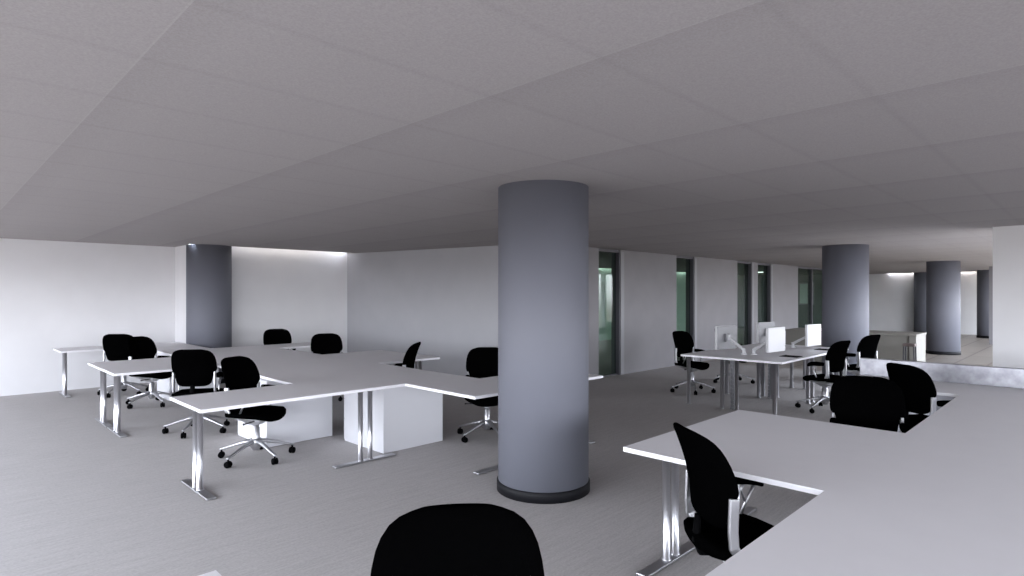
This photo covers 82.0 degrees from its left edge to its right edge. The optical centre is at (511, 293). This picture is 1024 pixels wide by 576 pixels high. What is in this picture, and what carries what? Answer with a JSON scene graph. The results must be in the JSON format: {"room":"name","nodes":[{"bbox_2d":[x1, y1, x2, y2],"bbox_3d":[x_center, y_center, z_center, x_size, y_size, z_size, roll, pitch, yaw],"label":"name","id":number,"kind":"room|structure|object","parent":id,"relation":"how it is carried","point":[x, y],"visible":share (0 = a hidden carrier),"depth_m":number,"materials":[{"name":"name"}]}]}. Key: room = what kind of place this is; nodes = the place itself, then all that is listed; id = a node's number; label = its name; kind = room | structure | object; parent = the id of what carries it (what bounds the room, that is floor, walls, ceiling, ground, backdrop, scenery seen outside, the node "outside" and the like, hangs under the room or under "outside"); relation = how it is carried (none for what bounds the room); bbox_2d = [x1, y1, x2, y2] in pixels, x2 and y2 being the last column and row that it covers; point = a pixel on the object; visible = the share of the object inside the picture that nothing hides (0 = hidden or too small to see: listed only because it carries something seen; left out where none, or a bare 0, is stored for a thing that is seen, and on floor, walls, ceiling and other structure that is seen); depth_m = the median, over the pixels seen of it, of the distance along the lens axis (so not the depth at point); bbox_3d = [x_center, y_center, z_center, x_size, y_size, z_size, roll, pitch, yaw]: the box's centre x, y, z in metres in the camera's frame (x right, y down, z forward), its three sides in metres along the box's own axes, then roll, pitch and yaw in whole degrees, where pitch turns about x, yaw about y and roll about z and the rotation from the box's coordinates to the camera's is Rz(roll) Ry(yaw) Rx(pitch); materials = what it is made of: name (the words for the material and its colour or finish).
{"room":"open-plan office","nodes":[
{"label":"open-plan office","id":0,"kind":"room"},
{"bbox_2d":[0,238,346,395],"bbox_3d":[-7.160,0.205,9.776,9.500,2.800,0.850,0,0,-45],"label":"wall","id":1,"kind":"structure","parent":0,"point":[54,294],"depth_m":10.35,"materials":[{"name":"white paint"}]},
{"bbox_2d":[347,246,497,375],"bbox_3d":[-1.443,0.365,11.606,4.997,2.480,0.341,0,0,33],"label":"wall","id":2,"kind":"structure","parent":0,"point":[445,300],"depth_m":11.53,"materials":[{"name":"grey paint"}]},
{"bbox_2d":[0,328,992,575],"bbox_3d":[6.894,1.705,11.986,32.500,0.200,17.800,0,0,-45],"label":"floor","id":3,"kind":"structure","parent":0,"point":[78,497],"depth_m":4.86,"materials":[{"name":"grey carpet"}]},
{"bbox_2d":[97,334,148,397],"bbox_3d":[-6.251,1.114,9.437,0.698,0.982,0.715,0,0,-13],"label":"swivel chair","id":4,"kind":"object","parent":3,"relation":"on","point":[115,348],"visible":0.52,"depth_m":9.23,"materials":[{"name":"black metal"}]},
{"bbox_2d":[53,342,206,397],"bbox_3d":[-6.166,1.242,9.553,1.810,0.723,1.770,0,0,-45],"label":"desk","id":5,"kind":"object","parent":3,"relation":"on","point":[168,346],"visible":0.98,"depth_m":9.36,"materials":[{"name":"white laminate"}]},
{"bbox_2d":[125,336,172,408],"bbox_3d":[-5.246,1.114,8.539,0.722,0.982,0.696,0,0,13],"label":"swivel chair","id":6,"kind":"object","parent":3,"relation":"on","point":[139,347],"visible":0.72,"depth_m":8.53,"materials":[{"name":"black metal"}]},
{"bbox_2d":[88,348,253,426],"bbox_3d":[-4.886,1.242,8.309,1.860,0.723,1.800,0,0,-45],"label":"desk","id":7,"kind":"object","parent":3,"relation":"on","point":[218,353],"visible":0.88,"depth_m":7.46,"materials":[{"name":"white laminate"}]},
{"bbox_2d":[157,352,218,400],"bbox_3d":[-5.132,1.256,9.311,0.690,0.691,0.725,0,0,-45],"label":"base cabinet","id":8,"kind":"object","parent":3,"relation":"on","point":[163,385],"visible":0.09,"depth_m":9.04,"materials":[{"name":"white paint"}]},
{"bbox_2d":[162,349,229,438],"bbox_3d":[-3.677,1.114,6.865,0.714,0.982,0.706,0,0,-11],"label":"swivel chair","id":9,"kind":"object","parent":3,"relation":"on","point":[192,368],"visible":0.73,"depth_m":6.68,"materials":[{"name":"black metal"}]},
{"bbox_2d":[186,244,231,383],"bbox_3d":[-5.522,0.365,10.741,0.770,2.480,0.770,0,0,-45],"label":"round column","id":10,"kind":"structure","parent":3,"relation":"on","point":[208,267],"depth_m":10.43,"materials":[{"name":"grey paint"}]},
{"bbox_2d":[100,356,317,437],"bbox_3d":[-3.613,1.242,7.036,1.860,0.723,1.800,0,0,-45],"label":"desk","id":11,"kind":"object","parent":3,"relation":"on","point":[263,364],"visible":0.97,"depth_m":6.87,"materials":[{"name":"white laminate"}]},
{"bbox_2d":[198,570,221,575],"bbox_3d":[-0.147,1.242,1.335,1.760,0.723,1.895,0,0,-45],"label":"desk","id":12,"kind":"object","parent":3,"relation":"on","point":[212,573],"visible":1,"depth_m":1.85,"materials":[{"name":"white laminate"}]},
{"bbox_2d":[218,356,295,467],"bbox_3d":[-2.517,1.114,5.739,0.722,0.982,0.696,0,0,15],"label":"swivel chair","id":13,"kind":"object","parent":3,"relation":"on","point":[239,372],"visible":0.84,"depth_m":5.73,"materials":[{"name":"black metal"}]},
{"bbox_2d":[216,342,310,353],"bbox_3d":[-3.765,1.242,9.740,1.750,0.723,1.300,0,0,-45],"label":"desk","id":14,"kind":"object","parent":3,"relation":"on","point":[275,347],"visible":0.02,"depth_m":9.69,"materials":[{"name":"white laminate"}]},
{"bbox_2d":[263,329,295,349],"bbox_3d":[-4.037,1.114,10.316,0.698,0.982,0.715,0,0,-35],"label":"swivel chair","id":15,"kind":"object","parent":3,"relation":"on","point":[270,336],"visible":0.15,"depth_m":10.46,"materials":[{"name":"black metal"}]},
{"bbox_2d":[238,378,331,446],"bbox_3d":[-2.586,1.256,6.688,0.740,0.691,0.835,0,0,-45],"label":"base cabinet","id":16,"kind":"object","parent":3,"relation":"on","point":[308,419],"visible":0.33,"depth_m":6.41,"materials":[{"name":"white paint"}]},
{"bbox_2d":[170,367,404,500],"bbox_3d":[-2.341,1.242,5.763,1.860,0.723,1.800,0,0,-45],"label":"desk","id":17,"kind":"object","parent":3,"relation":"on","point":[309,383],"visible":1,"depth_m":5.43,"materials":[{"name":"white laminate"}]},
{"bbox_2d":[249,350,404,364],"bbox_3d":[-2.729,1.242,8.704,1.750,0.723,1.630,0,0,-45],"label":"desk","id":18,"kind":"object","parent":3,"relation":"on","point":[293,356],"visible":0.48,"depth_m":8.43,"materials":[{"name":"white laminate"}]},
{"bbox_2d":[311,333,342,400],"bbox_3d":[-2.796,1.114,9.075,0.698,0.982,0.715,0,0,-27],"label":"swivel chair","id":19,"kind":"object","parent":3,"relation":"on","point":[323,343],"visible":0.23,"depth_m":9.23,"materials":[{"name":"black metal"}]},
{"bbox_2d":[297,354,439,375],"bbox_3d":[-1.556,1.242,7.531,1.750,0.723,1.690,0,0,-45],"label":"desk","id":20,"kind":"object","parent":3,"relation":"on","point":[373,365],"visible":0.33,"depth_m":7.35,"materials":[{"name":"white laminate"}]},
{"bbox_2d":[344,386,442,453],"bbox_3d":[-1.310,1.256,6.451,0.750,0.691,0.815,0,0,-45],"label":"base cabinet","id":21,"kind":"object","parent":3,"relation":"on","point":[405,417],"visible":0.7,"depth_m":6.13,"materials":[{"name":"white paint"}]},
{"bbox_2d":[394,342,420,368],"bbox_3d":[-1.484,1.114,7.593,0.715,0.982,0.698,0,0,5],"label":"swivel chair","id":22,"kind":"object","parent":3,"relation":"on","point":[410,355],"visible":0.15,"depth_m":7.47,"materials":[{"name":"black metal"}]},
{"bbox_2d":[370,503,544,575],"bbox_3d":[-0.098,1.114,1.464,0.698,0.982,0.715,0,0,-7],"label":"swivel chair","id":23,"kind":"object","parent":3,"relation":"on","point":[459,539],"visible":1,"depth_m":1.66,"materials":[{"name":"black fabric"}]},
{"bbox_2d":[457,347,497,442],"bbox_3d":[-0.267,1.114,6.640,0.715,0.982,0.704,0,0,-2],"label":"swivel chair","id":24,"kind":"object","parent":3,"relation":"on","point":[481,362],"visible":0.56,"depth_m":6.76,"materials":[{"name":"black fabric"}]},
{"bbox_2d":[367,370,602,474],"bbox_3d":[-0.297,1.242,6.336,1.840,0.723,1.780,0,0,-45],"label":"desk","id":25,"kind":"object","parent":3,"relation":"on","point":[456,385],"visible":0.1,"depth_m":5.86,"materials":[{"name":"white laminate"}]},
{"bbox_2d":[497,180,589,503],"bbox_3d":[0.259,0.365,4.883,0.770,2.480,0.770,0,0,-45],"label":"round column","id":26,"kind":"structure","parent":3,"relation":"on","point":[543,225],"depth_m":4.55,"materials":[{"name":"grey paint"}]},
{"bbox_2d":[670,331,715,394],"bbox_3d":[2.953,1.114,9.715,0.717,0.982,0.700,0,0,-35],"label":"swivel chair","id":27,"kind":"object","parent":3,"relation":"on","point":[683,341],"visible":0.91,"depth_m":9.69,"materials":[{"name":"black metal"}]},
{"bbox_2d":[673,422,773,561],"bbox_3d":[1.074,1.114,2.822,0.715,0.982,0.698,0,0,-8],"label":"swivel chair","id":28,"kind":"object","parent":3,"relation":"on","point":[717,529],"visible":0.77,"depth_m":2.68,"materials":[{"name":"black fabric"}]},
{"bbox_2d":[681,349,765,408],"bbox_3d":[3.217,1.242,8.846,1.420,0.723,0.720,0,0,-45],"label":"desk","id":29,"kind":"object","parent":3,"relation":"on","point":[723,354],"visible":1,"depth_m":8.59,"materials":[{"name":"white laminate"}]},
{"bbox_2d":[715,325,746,354],"bbox_3d":[3.282,0.678,8.678,0.450,0.401,0.354,0,0,-33],"label":"monitor","id":30,"kind":"object","parent":29,"relation":"on","point":[725,336],"visible":1,"depth_m":8.74,"materials":[{"name":"grey plastic"}]},
{"bbox_2d":[730,360,734,408],"bbox_3d":[3.083,1.262,8.217,0.060,0.687,0.060,0,0,-45],"label":"cable riser","id":31,"kind":"object","parent":3,"relation":"on","point":[732,365],"visible":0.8,"depth_m":8.20,"materials":[{"name":"silver metal"}]},
{"bbox_2d":[713,344,754,383],"bbox_3d":[3.999,1.114,10.719,0.717,0.982,0.700,0,0,-35],"label":"swivel chair","id":32,"kind":"object","parent":3,"relation":"on","point":[740,374],"visible":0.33,"depth_m":10.61,"materials":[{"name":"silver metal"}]},
{"bbox_2d":[730,343,800,395],"bbox_3d":[4.207,1.242,9.836,1.380,0.723,0.720,0,0,-45],"label":"desk","id":33,"kind":"object","parent":3,"relation":"on","point":[750,346],"visible":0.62,"depth_m":9.69,"materials":[{"name":"white laminate"}]},
{"bbox_2d":[757,322,785,347],"bbox_3d":[4.334,0.675,9.734,0.450,0.408,0.350,0,0,-33],"label":"monitor","id":34,"kind":"object","parent":33,"relation":"on","point":[761,326],"visible":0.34,"depth_m":9.77,"materials":[{"name":"grey plastic"}]},
{"bbox_2d":[768,363,769,397],"bbox_3d":[4.009,1.262,9.143,0.060,0.687,0.060,0,0,-45],"label":"cable riser","id":35,"kind":"object","parent":3,"relation":"on","point":[768,363],"visible":0.39,"depth_m":9.14,"materials":[{"name":"silver metal"}]},
{"bbox_2d":[728,352,819,414],"bbox_3d":[3.727,1.242,8.337,1.420,0.723,0.720,0,0,-45],"label":"desk","id":36,"kind":"object","parent":3,"relation":"on","point":[773,358],"visible":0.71,"depth_m":8.07,"materials":[{"name":"white laminate"}]},
{"bbox_2d":[751,327,784,354],"bbox_3d":[3.615,0.675,8.435,0.450,0.408,0.414,0,0,-45],"label":"monitor","id":37,"kind":"object","parent":36,"relation":"on","point":[775,336],"visible":1,"depth_m":8.30,"materials":[{"name":"grey plastic"}]},
{"bbox_2d":[779,355,802,357],"bbox_3d":[3.917,0.874,8.273,0.220,0.011,0.240,0,0,-45],"label":"desk pad","id":38,"kind":"object","parent":36,"relation":"on","point":[793,356],"visible":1,"depth_m":8.22,"materials":[{"name":"black plastic"}]},
{"bbox_2d":[777,345,838,401],"bbox_3d":[4.716,1.242,9.327,1.380,0.723,0.720,0,0,-45],"label":"desk","id":39,"kind":"object","parent":3,"relation":"on","point":[799,349],"visible":0.5,"depth_m":9.08,"materials":[{"name":"white laminate"}]},
{"bbox_2d":[790,324,820,347],"bbox_3d":[4.748,0.683,9.595,0.450,0.391,0.356,0,0,-37],"label":"monitor","id":40,"kind":"object","parent":39,"relation":"on","point":[812,337],"visible":1,"depth_m":9.45,"materials":[{"name":"grey plastic"}]},
{"bbox_2d":[795,340,850,413],"bbox_3d":[4.290,1.114,8.098,0.698,0.982,0.715,0,0,-33],"label":"swivel chair","id":41,"kind":"object","parent":3,"relation":"on","point":[835,357],"visible":0.84,"depth_m":7.94,"materials":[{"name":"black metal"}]},
{"bbox_2d":[623,426,1023,575],"bbox_3d":[1.165,1.242,2.611,1.900,0.723,1.845,0,0,-45],"label":"desk","id":42,"kind":"object","parent":3,"relation":"on","point":[868,516],"visible":0.92,"depth_m":2.39,"materials":[{"name":"white laminate"}]},
{"bbox_2d":[822,244,868,375],"bbox_3d":[6.060,0.365,10.713,0.770,2.480,0.770,0,0,-45],"label":"round column","id":43,"kind":"structure","parent":3,"relation":"on","point":[845,267],"depth_m":10.40,"materials":[{"name":"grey paint"}]},
{"bbox_2d":[785,328,926,361],"bbox_3d":[8.033,1.235,13.888,1.040,0.740,2.720,0,0,-45],"label":"reception desk","id":44,"kind":"object","parent":3,"relation":"on","point":[890,343],"visible":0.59,"depth_m":13.01,"materials":[{"name":"grey laminate"}]},
{"bbox_2d":[785,328,926,335],"bbox_3d":[8.033,0.885,13.888,1.040,0.040,2.720,0,0,-45],"label":"countertop","id":45,"kind":"structure","parent":44,"relation":"on","point":[873,332],"depth_m":13.23,"materials":[{"name":"grey laminate"}]},
{"bbox_2d":[690,410,1023,514],"bbox_3d":[2.473,1.242,3.919,1.800,0.723,1.845,0,0,-45],"label":"desk","id":46,"kind":"object","parent":3,"relation":"on","point":[987,446],"visible":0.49,"depth_m":3.59,"materials":[{"name":"white laminate"}]},
{"bbox_2d":[845,334,880,375],"bbox_3d":[5.420,1.114,9.260,0.698,0.982,0.715,0,0,-27],"label":"swivel chair","id":47,"kind":"object","parent":3,"relation":"on","point":[867,347],"visible":0.38,"depth_m":9.05,"materials":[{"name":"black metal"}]},
{"bbox_2d":[830,375,910,432],"bbox_3d":[2.581,1.114,4.198,0.698,0.982,0.715,0,0,25],"label":"swivel chair","id":48,"kind":"object","parent":3,"relation":"on","point":[872,402],"visible":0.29,"depth_m":4.37,"materials":[{"name":"black fabric"}]},
{"bbox_2d":[902,343,916,360],"bbox_3d":[8.408,1.325,12.452,0.226,0.560,0.226,0,0,-45],"label":"stool","id":49,"kind":"object","parent":3,"relation":"on","point":[913,345],"visible":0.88,"depth_m":12.43,"materials":[{"name":"grey plastic"}]},
{"bbox_2d":[886,362,950,428],"bbox_3d":[3.725,1.114,5.332,0.715,0.982,0.698,0,0,-10],"label":"swivel chair","id":50,"kind":"object","parent":3,"relation":"on","point":[919,391],"visible":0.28,"depth_m":5.17,"materials":[{"name":"black fabric"}]},
{"bbox_2d":[913,272,925,331],"bbox_3d":[16.900,0.365,24.112,0.770,2.480,0.770,0,0,-45],"label":"round column","id":51,"kind":"structure","parent":3,"relation":"on","point":[919,278],"depth_m":23.91,"materials":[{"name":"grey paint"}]},
{"bbox_2d":[857,375,1023,419],"bbox_3d":[3.776,1.242,5.162,1.800,0.723,1.760,0,0,-45],"label":"desk","id":52,"kind":"object","parent":3,"relation":"on","point":[992,401],"visible":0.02,"depth_m":4.91,"materials":[{"name":"white laminate"}]},
{"bbox_2d":[860,358,1023,431],"bbox_3d":[4.837,1.153,5.593,0.230,0.905,2.670,0,0,-45],"label":"screen","id":53,"kind":"object","parent":3,"relation":"on","point":[1008,377],"visible":0.3,"depth_m":5.85,"materials":[{"name":"metal"}]},
{"bbox_2d":[926,261,960,354],"bbox_3d":[11.597,0.365,15.839,0.770,2.480,0.770,0,0,-45],"label":"round column","id":54,"kind":"structure","parent":3,"relation":"on","point":[943,278],"depth_m":15.55,"materials":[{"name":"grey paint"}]},
{"bbox_2d":[976,270,988,337],"bbox_3d":[17.480,0.365,21.553,0.770,2.480,0.770,0,0,-45],"label":"round column","id":55,"kind":"structure","parent":3,"relation":"on","point":[982,275],"depth_m":21.43,"materials":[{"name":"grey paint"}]},
{"bbox_2d":[0,0,1023,274],"bbox_3d":[6.894,-0.895,11.986,32.500,0.040,17.800,0,0,-45],"label":"ceiling","id":56,"kind":"structure","parent":0,"point":[779,132],"depth_m":2.97,"materials":[{"name":"paint"}]},
{"bbox_2d":[599,268,685,340],"bbox_3d":[4.101,0.205,21.496,23.000,2.800,0.200,0,0,-45],"label":"window","id":57,"kind":"structure","parent":0,"point":[604,273],"depth_m":20.68,"materials":[{"name":"glass"}]},
{"bbox_2d":[589,247,797,374],"bbox_3d":[6.307,0.365,16.009,16.440,2.480,0.220,0,0,-45],"label":"wall","id":58,"kind":"structure","parent":0,"point":[649,278],"depth_m":12.91,"materials":[{"name":"grey paint"}]},
{"bbox_2d":[599,248,623,376],"bbox_3d":[1.903,0.365,11.525,0.830,2.480,0.132,0,0,-45],"label":"window frame","id":59,"kind":"structure","parent":58,"relation":"in","point":[617,254],"depth_m":11.71,"materials":[{"name":"grey metal"}]},
{"bbox_2d":[676,255,696,360],"bbox_3d":[3.989,0.365,13.611,0.930,2.480,0.132,0,0,-45],"label":"window","id":60,"kind":"structure","parent":58,"relation":"in","point":[692,262],"depth_m":13.83,"materials":[{"name":"grey metal"}]},
{"bbox_2d":[737,261,753,344],"bbox_3d":[6.237,0.365,15.860,1.010,2.480,0.132,0,0,-45],"label":"window","id":61,"kind":"structure","parent":58,"relation":"in","point":[750,267],"depth_m":16.11,"materials":[{"name":"grey"}]},
{"bbox_2d":[758,263,772,321],"bbox_3d":[7.164,0.365,16.786,1.030,2.480,0.132,0,0,-45],"label":"window","id":62,"kind":"structure","parent":58,"relation":"in","point":[769,269],"depth_m":17.05,"materials":[{"name":"grey metal"}]},
{"bbox_2d":[798,266,821,324],"bbox_3d":[10.298,0.365,19.974,3.811,2.480,0.166,0,0,-44],"label":"window","id":63,"kind":"structure","parent":58,"relation":"in","point":[810,270],"depth_m":19.61,"materials":[{"name":"grey metal"}]},
{"bbox_2d":[737,273,821,327],"bbox_3d":[12.074,0.365,26.181,0.100,2.480,4.450,0,0,-45],"label":"wall","id":64,"kind":"structure","parent":0,"point":[802,278],"depth_m":25.66,"materials":[{"name":"grey paint"},{"name":"green tinted glass"},{"name":"dark metal"}]},
{"bbox_2d":[799,283,813,304],"bbox_3d":[12.709,-0.015,25.437,0.034,0.950,0.620,0,0,-45],"label":"window","id":65,"kind":"structure","parent":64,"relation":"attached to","point":[803,287],"depth_m":25.49,"materials":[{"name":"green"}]},
{"bbox_2d":[869,272,976,334],"bbox_3d":[16.758,0.205,24.820,0.200,2.800,13.000,0,0,-45],"label":"wall","id":66,"kind":"structure","parent":0,"point":[891,295],"depth_m":24.96,"materials":[{"name":"white paint"}]},
{"bbox_2d":[989,266,992,344],"bbox_3d":[15.355,0.365,18.692,0.150,2.480,0.320,0,0,-45],"label":"wall","id":67,"kind":"structure","parent":0,"point":[990,267],"depth_m":18.71,"materials":[{"name":"grey paint"}]},
{"bbox_2d":[993,225,1023,367],"bbox_3d":[8.454,0.365,5.625,0.150,2.480,6.000,0,0,-45],"label":"wall","id":68,"kind":"structure","parent":0,"point":[1008,241],"depth_m":7.58,"materials":[{"name":"white paint"}]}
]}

